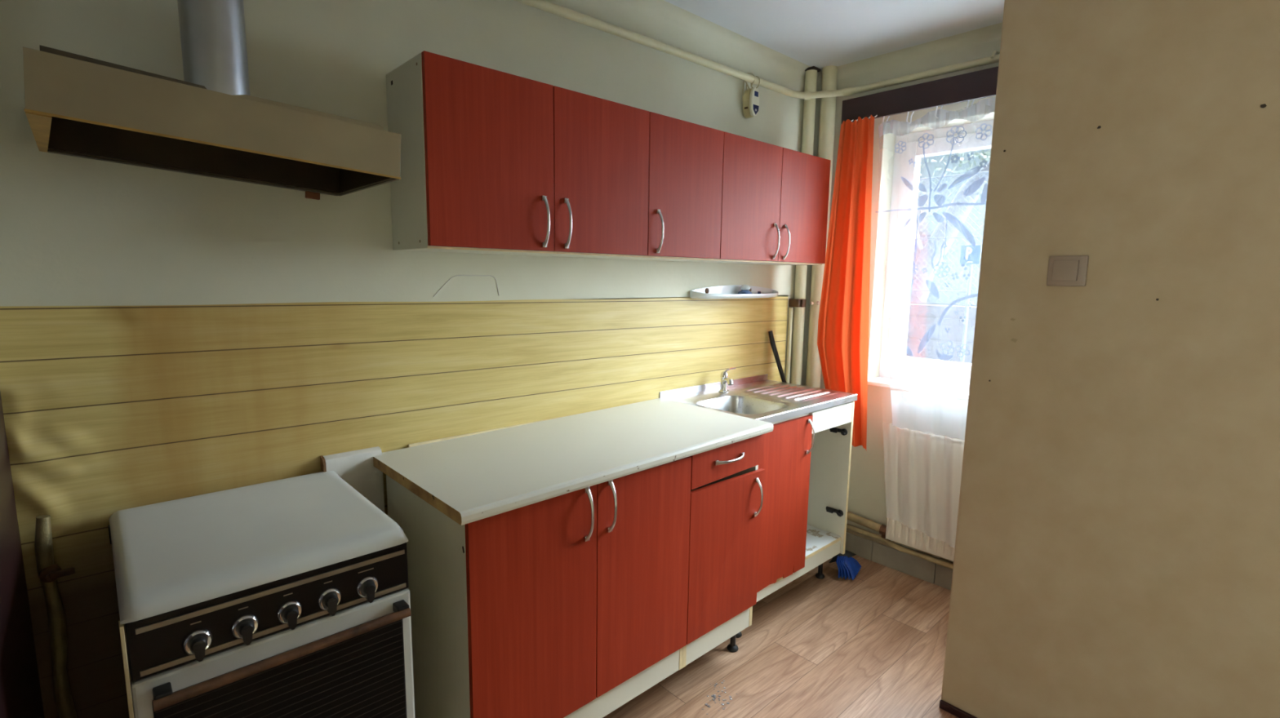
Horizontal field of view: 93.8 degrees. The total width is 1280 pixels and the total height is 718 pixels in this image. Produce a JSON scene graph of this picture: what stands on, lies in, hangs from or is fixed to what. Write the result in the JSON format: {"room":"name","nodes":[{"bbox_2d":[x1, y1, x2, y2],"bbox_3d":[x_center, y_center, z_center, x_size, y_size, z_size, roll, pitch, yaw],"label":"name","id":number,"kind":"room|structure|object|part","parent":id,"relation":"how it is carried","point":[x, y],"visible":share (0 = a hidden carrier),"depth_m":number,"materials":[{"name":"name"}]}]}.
{"room":"kitchen","nodes":[
{"label":"kitchen","id":0,"kind":"room"},
{"bbox_2d":[0,0,804,383],"bbox_3d":[-0.207,-0.132,2.396,3.455,2.535,0.120,-6,11,-42],"label":"wall","id":1,"kind":"structure","parent":0,"point":[75,231],"depth_m":1.61,"materials":[{"name":"beige paint"}]},
{"bbox_2d":[34,515,76,717],"bbox_3d":[-1.298,0.797,1.365,0.073,0.909,0.042,3,8,16],"label":"gas pipe","id":2,"kind":"object","parent":1,"relation":"attached to","point":[48,572],"visible":1,"depth_m":1.33,"materials":[{"name":"metal"}]},
{"bbox_2d":[22,44,400,199],"bbox_3d":[-0.896,-0.469,1.295,0.595,0.165,0.430,-6,11,-42],"label":"range hood","id":3,"kind":"object","parent":1,"relation":"attached to","point":[77,105],"visible":1,"depth_m":1.19,"materials":[{"name":"beige metal"}]},
{"bbox_2d":[177,0,249,95],"bbox_3d":[-0.916,-0.898,1.263,0.122,0.725,0.122,-6,11,-42],"label":"ventilation duct","id":4,"kind":"object","parent":3,"relation":"on","point":[213,39],"visible":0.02,"depth_m":1.25,"materials":[{"name":"silver metal"}]},
{"bbox_2d":[320,446,384,512],"bbox_3d":[-0.852,0.741,1.821,0.162,0.946,0.030,-6,11,-42],"label":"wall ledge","id":5,"kind":"object","parent":1,"relation":"attached to","point":[357,468],"visible":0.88,"depth_m":1.77,"materials":[{"name":"white paint"}]},
{"bbox_2d":[433,275,499,297],"bbox_3d":[-0.566,-0.240,1.963,0.235,0.071,0.004,-6,11,-42],"label":"wire","id":6,"kind":"object","parent":1,"relation":"attached to","point":[455,275],"visible":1,"depth_m":1.96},
{"bbox_2d":[386,50,649,258],"bbox_3d":[-0.341,-0.589,1.917,0.801,0.498,0.294,-6,11,-42],"label":"upper cabinet","id":7,"kind":"object","parent":1,"relation":"attached to","point":[495,162],"visible":1,"depth_m":1.74,"materials":[{"name":"red wood"}]},
{"bbox_3d":[-0.416,-0.564,1.704,0.397,0.491,0.017,-6,11,-42],"label":"door","id":8,"kind":"part","parent":7,"relation":"part of","materials":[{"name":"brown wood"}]},
{"bbox_3d":[-0.284,-0.418,1.816,0.017,0.155,0.032,-6,11,-42],"label":"handle","id":9,"kind":"part","parent":7,"relation":"part of","materials":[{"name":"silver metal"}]},
{"bbox_3d":[-0.223,-0.424,1.871,0.017,0.155,0.032,-6,11,-42],"label":"handle","id":10,"kind":"part","parent":7,"relation":"part of","materials":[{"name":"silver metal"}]},
{"bbox_3d":[-0.121,-0.597,1.974,0.397,0.491,0.017,-6,11,-42],"label":"door","id":11,"kind":"part","parent":7,"relation":"part of","materials":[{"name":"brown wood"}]},
{"bbox_2d":[604,111,724,261],"bbox_3d":[0.100,-0.639,2.321,0.400,0.498,0.294,-6,11,-42],"label":"upper cabinet","id":12,"kind":"object","parent":1,"relation":"attached to","point":[686,158],"visible":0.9,"depth_m":2.23,"materials":[{"name":"red wood"}]},
{"bbox_3d":[0.073,-0.458,2.142,0.017,0.155,0.032,-6,11,-42],"label":"handle","id":13,"kind":"part","parent":12,"relation":"part of","materials":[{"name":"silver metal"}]},
{"bbox_3d":[0.173,-0.630,2.243,0.397,0.491,0.017,-6,11,-42],"label":"door","id":14,"kind":"part","parent":12,"relation":"part of","materials":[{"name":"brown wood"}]},
{"bbox_2d":[613,0,819,80],"bbox_3d":[-0.188,-1.347,2.114,3.105,0.050,0.050,-6,11,-42],"label":"trim","id":15,"kind":"structure","parent":1,"relation":"attached to","point":[664,11],"depth_m":2.60,"materials":[{"name":"beige paint"}]},
{"bbox_2d":[689,284,777,298],"bbox_3d":[0.490,-0.323,2.862,0.630,0.060,0.100,-6,11,-42],"label":"soap shelf","id":16,"kind":"object","parent":1,"relation":"attached to","point":[729,291],"visible":0.93,"depth_m":2.81,"materials":[{"name":"white plastic"}]},
{"bbox_2d":[737,284,752,293],"bbox_3d":[0.507,-0.334,2.887,0.076,0.050,0.076,-6,11,-42],"label":"soap","id":17,"kind":"object","parent":16,"relation":"on","point":[744,289],"visible":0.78,"depth_m":2.87,"materials":[{"name":"white ceramic"}]},
{"bbox_2d":[514,0,999,99],"bbox_3d":[0.403,-1.201,2.127,3.713,0.118,1.652,0,8,-8],"label":"pipe","id":18,"kind":"object","parent":1,"relation":"attached to","point":[546,6],"visible":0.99,"depth_m":2.54,"materials":[{"name":"beige paint"}]},
{"bbox_2d":[742,75,759,118],"bbox_3d":[0.512,-1.212,2.759,0.090,0.178,0.074,-6,11,-42],"label":"timer","id":19,"kind":"object","parent":18,"relation":"hanging from","point":[750,97],"visible":0.97,"depth_m":2.76,"materials":[{"name":"white plastic"}]},
{"bbox_2d":[684,131,831,265],"bbox_3d":[0.541,-0.689,2.724,0.800,0.498,0.294,-6,11,-42],"label":"upper cabinet","id":20,"kind":"object","parent":1,"relation":"attached to","point":[775,198],"visible":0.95,"depth_m":2.60,"materials":[{"name":"red wood"}]},
{"bbox_3d":[0.467,-0.664,2.511,0.397,0.491,0.017,-6,11,-42],"label":"door","id":21,"kind":"part","parent":20,"relation":"part of","materials":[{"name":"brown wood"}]},
{"bbox_3d":[0.599,-0.517,2.623,0.017,0.155,0.032,-6,11,-42],"label":"handle","id":22,"kind":"part","parent":20,"relation":"part of","materials":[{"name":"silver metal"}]},
{"bbox_3d":[0.657,-0.524,2.677,0.017,0.155,0.032,-6,11,-42],"label":"handle","id":23,"kind":"part","parent":20,"relation":"part of","materials":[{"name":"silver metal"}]},
{"bbox_3d":[0.761,-0.697,2.780,0.397,0.491,0.017,-6,11,-42],"label":"door","id":24,"kind":"part","parent":20,"relation":"part of","materials":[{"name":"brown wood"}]},
{"bbox_2d":[785,307,792,383],"bbox_3d":[0.804,0.363,3.313,0.022,1.290,0.022,-6,11,-42],"label":"pipe","id":25,"kind":"object","parent":1,"relation":"attached to","point":[790,309],"visible":0.34,"depth_m":3.24,"materials":[{"name":"beige metal"}]},
{"bbox_2d":[603,555,958,717],"bbox_3d":[0.776,1.351,1.392,3.305,0.100,3.200,-6,11,-42],"label":"floor","id":26,"kind":"structure","parent":0,"point":[872,645],"depth_m":2.33,"materials":[{"name":"brown wood"}]},
{"bbox_2d":[107,471,415,717],"bbox_3d":[-0.878,0.816,1.423,0.499,0.906,0.572,-6,11,-42],"label":"stove","id":27,"kind":"object","parent":26,"relation":"on","point":[287,597],"visible":1,"depth_m":1.24,"materials":[{"name":"white metal"}]},
{"bbox_3d":[-0.813,0.521,1.101,0.047,0.047,0.012,-6,11,-42],"label":"knob","id":28,"kind":"part","parent":27,"relation":"part of","materials":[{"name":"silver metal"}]},
{"bbox_3d":[-0.759,0.515,1.151,0.047,0.047,0.012,-6,11,-42],"label":"knob","id":29,"kind":"part","parent":27,"relation":"part of","materials":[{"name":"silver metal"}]},
{"bbox_3d":[-0.884,0.385,1.378,0.494,0.040,0.534,-6,11,-42],"label":"lid","id":30,"kind":"part","parent":27,"relation":"part of","materials":[{"name":"white metal"}]},
{"bbox_3d":[-0.717,0.490,1.212,0.487,0.110,0.025,-6,11,-42],"label":"control panel","id":31,"kind":"part","parent":27,"relation":"part of","materials":[{"name":"black metal"}]},
{"bbox_3d":[-0.721,0.889,1.266,0.492,0.688,0.027,-6,11,-42],"label":"oven door","id":32,"kind":"part","parent":27,"relation":"part of","materials":[{"name":"black glass"}]},
{"bbox_3d":[-0.682,0.585,1.191,0.448,0.020,0.020,-6,11,-42],"label":"handle","id":33,"kind":"part","parent":27,"relation":"part of","materials":[{"name":"black metal"}]},
{"bbox_3d":[-0.703,0.509,1.202,0.047,0.047,0.012,-6,11,-42],"label":"knob","id":34,"kind":"part","parent":27,"relation":"part of","materials":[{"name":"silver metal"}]},
{"bbox_3d":[-0.648,0.503,1.252,0.047,0.047,0.012,-6,11,-42],"label":"knob","id":35,"kind":"part","parent":27,"relation":"part of","materials":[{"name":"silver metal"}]},
{"bbox_3d":[-0.593,0.496,1.303,0.047,0.047,0.012,-6,11,-42],"label":"knob","id":36,"kind":"part","parent":27,"relation":"part of","materials":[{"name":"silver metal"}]},
{"bbox_2d":[386,456,691,717],"bbox_3d":[-0.294,0.762,1.920,0.785,0.893,0.562,-6,11,-42],"label":"base cabinet","id":37,"kind":"object","parent":26,"relation":"on","point":[572,605],"visible":0.88,"depth_m":1.66,"materials":[{"name":"red wood"}]},
{"bbox_3d":[-0.274,0.693,1.600,0.390,0.661,0.017,-6,11,-42],"label":"door","id":38,"kind":"part","parent":37,"relation":"part of","materials":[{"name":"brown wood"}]},
{"bbox_2d":[373,398,773,525],"bbox_3d":[-0.161,0.277,1.996,1.220,0.047,0.592,-6,11,-42],"label":"countertop","id":39,"kind":"structure","parent":37,"relation":"on","point":[468,479],"depth_m":1.82,"materials":[{"name":"white laminate"}]},
{"bbox_3d":[-0.139,0.432,1.652,0.017,0.157,0.034,-6,11,-42],"label":"handle","id":40,"kind":"part","parent":37,"relation":"part of","materials":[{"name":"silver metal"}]},
{"bbox_3d":[-0.078,0.423,1.708,0.017,0.157,0.034,-6,11,-42],"label":"handle","id":41,"kind":"part","parent":37,"relation":"part of","materials":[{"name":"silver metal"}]},
{"bbox_3d":[0.014,0.661,1.864,0.389,0.661,0.017,-6,11,-42],"label":"door","id":42,"kind":"part","parent":37,"relation":"part of","materials":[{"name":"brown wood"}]},
{"bbox_2d":[702,680,737,715],"bbox_3d":[0.269,1.192,2.112,0.180,0.003,0.120,-6,11,-42],"label":"debris","id":43,"kind":"object","parent":26,"relation":"on","point":[713,696],"visible":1,"depth_m":2.10,"materials":[{"name":"white"}]},
{"bbox_2d":[682,434,764,668],"bbox_3d":[0.144,0.708,2.316,0.398,0.903,0.568,-6,11,-42],"label":"base cabinet","id":44,"kind":"object","parent":26,"relation":"on","point":[727,482],"visible":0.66,"depth_m":2.11,"materials":[{"name":"red wood"}]},
{"bbox_3d":[0.307,0.351,2.088,0.388,0.123,0.017,-6,11,-42],"label":"drawer","id":45,"kind":"part","parent":44,"relation":"part of","materials":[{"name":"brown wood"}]},
{"bbox_3d":[0.319,0.347,2.066,0.157,0.017,0.032,-6,11,-42],"label":"handle","id":46,"kind":"part","parent":44,"relation":"part of","materials":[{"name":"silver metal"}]},
{"bbox_3d":[0.370,1.091,2.377,0.046,0.133,0.046,-6,11,-42],"label":"leg","id":47,"kind":"part","parent":44,"relation":"part of","materials":[{"name":"black plastic"}]},
{"bbox_3d":[0.435,0.509,2.189,0.017,0.148,0.034,-6,11,-42],"label":"handle","id":48,"kind":"part","parent":44,"relation":"part of","materials":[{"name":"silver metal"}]},
{"bbox_2d":[735,401,854,638],"bbox_3d":[0.567,0.654,2.756,0.793,0.900,0.490,-6,11,-42],"label":"base cabinet","id":49,"kind":"object","parent":26,"relation":"on","point":[806,464],"visible":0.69,"depth_m":2.59,"materials":[{"name":"red wood"}]},
{"bbox_3d":[0.400,1.073,2.471,0.046,0.145,0.046,-6,11,-42],"label":"leg","id":50,"kind":"part","parent":49,"relation":"part of","materials":[{"name":"black plastic"}]},
{"bbox_2d":[659,373,857,422],"bbox_3d":[0.552,0.229,2.725,0.805,0.182,0.506,-6,11,-42],"label":"sink","id":51,"kind":"object","parent":49,"relation":"on","point":[758,397],"visible":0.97,"depth_m":2.73,"materials":[{"name":"silver metal"}]},
{"bbox_2d":[718,367,736,393],"bbox_3d":[0.403,0.103,2.785,0.073,0.112,0.164,3,8,13],"label":"faucet","id":52,"kind":"object","parent":51,"relation":"on","point":[725,380],"visible":1,"depth_m":2.79,"materials":[{"name":"silver metal"}]},
{"bbox_3d":[0.402,0.106,2.756,0.026,0.043,0.113,-1,8,-11],"label":"spout","id":53,"kind":"part","parent":52,"relation":"part of","materials":[{"name":"silver metal"}]},
{"bbox_3d":[0.418,0.057,2.821,0.088,0.031,0.016,-6,11,-42],"label":"lever","id":54,"kind":"part","parent":52,"relation":"part of","materials":[{"name":"silver metal"}]},
{"bbox_3d":[0.573,0.601,2.476,0.431,0.691,0.017,-6,11,-42],"label":"door","id":55,"kind":"part","parent":49,"relation":"part of","materials":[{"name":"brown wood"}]},
{"bbox_3d":[0.726,0.333,2.543,0.017,0.153,0.034,-6,11,-42],"label":"handle","id":56,"kind":"part","parent":49,"relation":"part of","materials":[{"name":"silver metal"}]},
{"bbox_3d":[0.895,1.011,2.964,0.046,0.145,0.046,-6,11,-42],"label":"leg","id":57,"kind":"part","parent":49,"relation":"part of","materials":[{"name":"black plastic"}]},
{"bbox_2d":[804,524,840,556],"bbox_3d":[0.548,0.878,2.804,0.761,0.024,0.430,-6,11,-42],"label":"shelf","id":58,"kind":"object","parent":49,"relation":"attached to","point":[820,540],"depth_m":2.87,"materials":[{"name":"wood"}]},
{"bbox_2d":[788,66,821,385],"bbox_3d":[0.858,-0.233,3.239,0.086,2.534,0.074,-6,11,-42],"label":"riser pipe","id":59,"kind":"object","parent":26,"relation":"on","point":[798,303],"visible":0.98,"depth_m":3.20,"materials":[{"name":"beige paint"}]},
{"bbox_2d":[768,330,861,580],"bbox_3d":[0.864,0.469,3.021,0.528,1.193,0.185,5,9,29],"label":"broom","id":60,"kind":"object","parent":26,"relation":"on","point":[847,566],"visible":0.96,"depth_m":2.99,"materials":[{"name":"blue plastic"}]},
{"bbox_3d":[0.853,0.420,3.076,0.449,1.112,0.057,6,10,35],"label":"handle","id":61,"kind":"part","parent":60,"relation":"part of","materials":[{"name":"black plastic"}]},
{"bbox_2d":[805,65,838,388],"bbox_3d":[0.947,-0.231,3.225,0.096,2.535,0.076,-6,11,-42],"label":"riser pipe","id":62,"kind":"object","parent":26,"relation":"on","point":[829,73],"visible":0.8,"depth_m":3.13,"materials":[{"name":"beige paint"}]},
{"bbox_2d":[664,0,1004,70],"bbox_3d":[0.864,-1.264,1.078,3.445,0.100,3.200,-6,11,-42],"label":"ceiling","id":63,"kind":"structure","parent":0,"point":[819,33],"depth_m":2.50,"materials":[{"name":"white paint"}]},
{"bbox_2d":[800,22,1002,564],"bbox_3d":[1.737,-0.130,2.579,0.250,2.535,2.250,-6,11,-42],"label":"wall","id":64,"kind":"structure","parent":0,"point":[867,489],"depth_m":3.03,"materials":[{"name":"beige paint"}]},
{"bbox_2d":[844,532,952,591],"bbox_3d":[1.622,1.073,2.723,0.024,0.108,2.150,-6,11,-42],"label":"baseboard","id":65,"kind":"structure","parent":64,"relation":"attached to","point":[886,556],"depth_m":3.03,"materials":[{"name":"grey tile"}]},
{"bbox_2d":[846,524,953,569],"bbox_3d":[1.647,0.995,2.631,0.033,0.053,2.000,-6,11,-42],"label":"pipe","id":66,"kind":"object","parent":64,"relation":"attached to","point":[888,542],"visible":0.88,"depth_m":2.98,"materials":[{"name":"beige metal"}]},
{"bbox_2d":[840,66,998,124],"bbox_3d":[1.646,-1.119,2.338,0.141,0.110,1.782,-6,11,-42],"label":"board","id":67,"kind":"object","parent":64,"relation":"attached to","point":[980,84],"visible":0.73,"depth_m":2.65,"materials":[{"name":"brown wood"}]},
{"bbox_2d":[817,115,877,449],"bbox_3d":[1.039,-0.395,2.957,0.108,1.666,0.326,-6,11,-42],"label":"curtain","id":68,"kind":"object","parent":67,"relation":"hanging from","point":[842,337],"visible":0.92,"depth_m":2.94,"materials":[{"name":"fabric"}]},
{"bbox_2d":[882,422,964,548],"bbox_3d":[1.640,-0.041,2.414,0.025,1.950,1.527,-6,11,-42],"label":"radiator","id":69,"kind":"object","parent":67,"relation":"hanging from","point":[923,471],"visible":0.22,"depth_m":2.82,"materials":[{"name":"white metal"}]},
{"bbox_2d":[875,97,995,441],"bbox_3d":[1.635,-0.371,2.354,0.064,1.534,1.517,-6,11,-42],"label":"lace curtain","id":70,"kind":"object","parent":67,"relation":"hanging from","point":[936,415],"visible":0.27,"depth_m":2.67,"materials":[{"name":"fabric"}]},
{"bbox_2d":[885,518,955,561],"bbox_3d":[1.607,0.678,2.630,0.058,0.576,1.022,-6,11,-42],"label":"radiator","id":71,"kind":"object","parent":64,"relation":"attached to","point":[897,532],"visible":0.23,"depth_m":2.90,"materials":[{"name":"metal"}]},
{"bbox_2d":[847,511,886,538],"bbox_3d":[1.111,0.845,3.190,0.052,0.088,0.431,-6,11,-42],"label":"pipe","id":72,"kind":"object","parent":71,"relation":"attached to","point":[881,529],"visible":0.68,"depth_m":3.09,"materials":[{"name":"beige metal"}]},
{"bbox_2d":[892,541,953,562],"bbox_3d":[1.808,1.008,2.474,0.014,0.019,1.550,-6,11,-42],"label":"pipe","id":73,"kind":"object","parent":64,"relation":"attached to","point":[892,541],"visible":0.14,"depth_m":2.91,"materials":[{"name":"beige metal"}]},
{"bbox_2d":[867,120,993,399],"bbox_3d":[1.712,-0.426,2.551,0.245,1.253,1.410,-6,11,-42],"label":"window","id":74,"kind":"structure","parent":64,"relation":"attached to","point":[897,371],"depth_m":3.00,"materials":[{"name":"white plastic"}]},
{"bbox_3d":[1.309,-0.394,3.037,0.031,0.200,0.025,-6,11,-42],"label":"handle","id":75,"kind":"part","parent":74,"relation":"part of","materials":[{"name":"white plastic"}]},
{"bbox_3d":[1.683,0.187,2.618,0.190,0.020,1.410,-6,11,-42],"label":"sill","id":76,"kind":"part","parent":74,"relation":"part of","materials":[{"name":"white plastic"}]},
{"bbox_2d":[938,0,1279,717],"bbox_3d":[1.715,0.051,1.270,0.112,2.535,1.837,-6,11,-42],"label":"wall","id":77,"kind":"structure","parent":0,"point":[1117,551],"depth_m":1.63,"materials":[{"name":"beige paint"}]},
{"bbox_2d":[1046,255,1088,286],"bbox_3d":[1.214,-0.251,1.703,0.017,0.086,0.093,-6,11,-42],"label":"light switch","id":78,"kind":"object","parent":77,"relation":"attached to","point":[1063,270],"visible":1,"depth_m":1.70,"materials":[{"name":"grey plastic"}]},
{"bbox_3d":[-0.392,0.180,0.127,0.120,2.535,3.000,-6,11,-42],"label":"wall","id":79,"kind":"structure","parent":0,"visible":0},
{"bbox_2d":[0,392,44,717],"bbox_3d":[-1.042,0.713,1.003,0.012,1.220,0.938,-6,11,-42],"label":"board","id":80,"kind":"object","parent":79,"relation":"attached to","point":[20,695],"visible":1,"depth_m":1.16,"materials":[{"name":"brown wood"}]},
{"bbox_2d":[0,295,788,717],"bbox_3d":[-0.286,0.457,2.317,2.931,1.388,0.019,-6,11,-42],"label":"wall paneling","id":81,"kind":"structure","parent":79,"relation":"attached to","point":[107,410],"depth_m":1.60,"materials":[{"name":"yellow wood"}]},
{"bbox_3d":[-0.320,0.240,2.256,1.110,0.034,0.009,-6,11,-42],"label":"upstand strip","id":82,"kind":"part","parent":81,"relation":"part of","materials":[{"name":"yellow wood"}]},
{"label":"outside","id":83,"kind":"structure","parent":0,"visible":0},
{"bbox_3d":[9.863,0.226,14.501,27.400,0.020,32.000,-6,11,-42],"label":"floor","id":84,"kind":"structure","parent":83,"visible":0},
{"bbox_2d":[906,303,976,363],"bbox_3d":[3.853,0.044,8.874,0.280,1.720,20.000,-6,11,-42],"label":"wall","id":85,"kind":"structure","parent":84,"relation":"on","point":[922,317],"depth_m":8.32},
{"bbox_2d":[910,171,988,306],"bbox_3d":[3.359,-1.766,9.205,0.039,1.800,17.589,-6,11,-42],"label":"wire fence","id":86,"kind":"object","parent":85,"relation":"on","point":[983,172],"visible":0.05,"depth_m":8.26,"materials":[{"name":"white metal"}]},
{"bbox_2d":[910,149,991,304],"bbox_3d":[5.561,-2.211,9.722,2.348,6.100,6.043,-5,10,-34],"label":"tree","id":87,"kind":"object","parent":84,"relation":"on","point":[922,298],"visible":0.02,"depth_m":10.02,"materials":[{"name":"grey plant"}]},
{"bbox_2d":[915,148,991,306],"bbox_3d":[6.999,-2.971,17.536,3.400,5.400,11.400,-6,11,-42],"label":"building","id":88,"kind":"structure","parent":84,"relation":"on","point":[931,166],"depth_m":14.63,"materials":[{"name":"grey concrete"}]},
{"bbox_2d":[960,244,981,363],"bbox_3d":[3.374,0.038,6.282,0.064,2.430,0.190,-6,11,-42],"label":"parking sign","id":89,"kind":"object","parent":84,"relation":"on","point":[974,253],"visible":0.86,"depth_m":6.16,"materials":[{"name":"grey metal"}]},
{"bbox_3d":[3.385,0.042,6.292,0.036,2.420,0.036,-6,11,-42],"label":"post","id":90,"kind":"part","parent":89,"relation":"part of","materials":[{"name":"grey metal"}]}
]}

